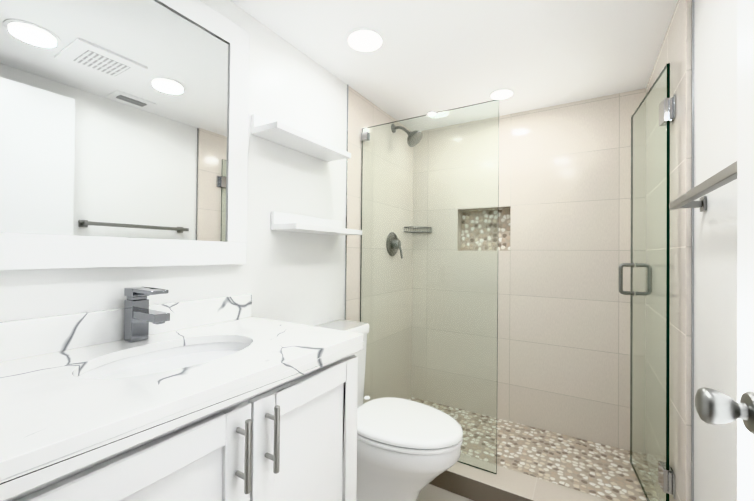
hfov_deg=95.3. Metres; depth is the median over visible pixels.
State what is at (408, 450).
toilet
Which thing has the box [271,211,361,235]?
shelf
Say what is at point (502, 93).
recessed light
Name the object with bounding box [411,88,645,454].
wall tile
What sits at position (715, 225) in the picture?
wall
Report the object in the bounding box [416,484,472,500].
floor
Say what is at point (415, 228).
shelf
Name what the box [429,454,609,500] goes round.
shower curb
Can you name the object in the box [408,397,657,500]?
pebble shower floor
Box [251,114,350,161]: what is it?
shelf
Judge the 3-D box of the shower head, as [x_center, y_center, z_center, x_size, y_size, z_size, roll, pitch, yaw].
[0.210,-0.810,2.391,0.220,0.183,0.122,0,-1,31]
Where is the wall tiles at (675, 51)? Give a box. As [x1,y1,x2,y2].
[645,0,691,500]
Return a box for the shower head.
[391,124,422,146]
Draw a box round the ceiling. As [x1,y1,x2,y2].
[230,0,677,130]
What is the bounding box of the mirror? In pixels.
[0,0,249,269]
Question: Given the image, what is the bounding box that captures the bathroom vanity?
[0,294,363,500]
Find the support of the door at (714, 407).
in the wall
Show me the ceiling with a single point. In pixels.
(435, 56)
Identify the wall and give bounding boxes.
[0,0,346,325]
[694,0,736,500]
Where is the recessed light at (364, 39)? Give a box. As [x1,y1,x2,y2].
[345,27,384,52]
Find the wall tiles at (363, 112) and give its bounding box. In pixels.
[346,86,413,403]
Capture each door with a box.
[619,63,675,500]
[695,0,753,500]
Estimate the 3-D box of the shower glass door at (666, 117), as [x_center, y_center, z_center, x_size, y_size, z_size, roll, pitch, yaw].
[1.239,0.205,1.611,0.142,1.884,0.617,0,-1,31]
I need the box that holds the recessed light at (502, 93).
[489,88,514,99]
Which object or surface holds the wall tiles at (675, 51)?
attached to the wall at (715, 225)
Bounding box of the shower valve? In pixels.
[386,232,402,258]
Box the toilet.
[315,320,462,500]
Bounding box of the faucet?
[124,287,169,342]
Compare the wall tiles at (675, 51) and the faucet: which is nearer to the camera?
the faucet
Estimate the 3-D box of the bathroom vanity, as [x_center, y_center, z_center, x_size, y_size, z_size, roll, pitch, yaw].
[-0.510,0.670,0.849,0.596,0.997,0.918,0,-1,31]
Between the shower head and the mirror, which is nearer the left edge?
the mirror
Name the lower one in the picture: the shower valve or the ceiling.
the shower valve
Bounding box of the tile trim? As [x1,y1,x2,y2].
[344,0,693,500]
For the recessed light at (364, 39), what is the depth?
1.54 m
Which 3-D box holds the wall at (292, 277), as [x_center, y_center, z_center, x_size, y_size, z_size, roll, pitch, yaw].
[-0.708,0.102,1.191,0.100,2.135,1.880,0,-1,31]
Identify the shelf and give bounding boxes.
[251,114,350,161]
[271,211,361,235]
[404,226,431,232]
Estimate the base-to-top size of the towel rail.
0.044 m
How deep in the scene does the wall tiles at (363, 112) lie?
2.30 m
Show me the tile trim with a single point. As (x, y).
(692, 291)
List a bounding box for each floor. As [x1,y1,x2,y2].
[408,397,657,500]
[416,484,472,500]
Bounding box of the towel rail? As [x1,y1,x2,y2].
[669,161,736,211]
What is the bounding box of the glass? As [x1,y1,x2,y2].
[360,99,498,473]

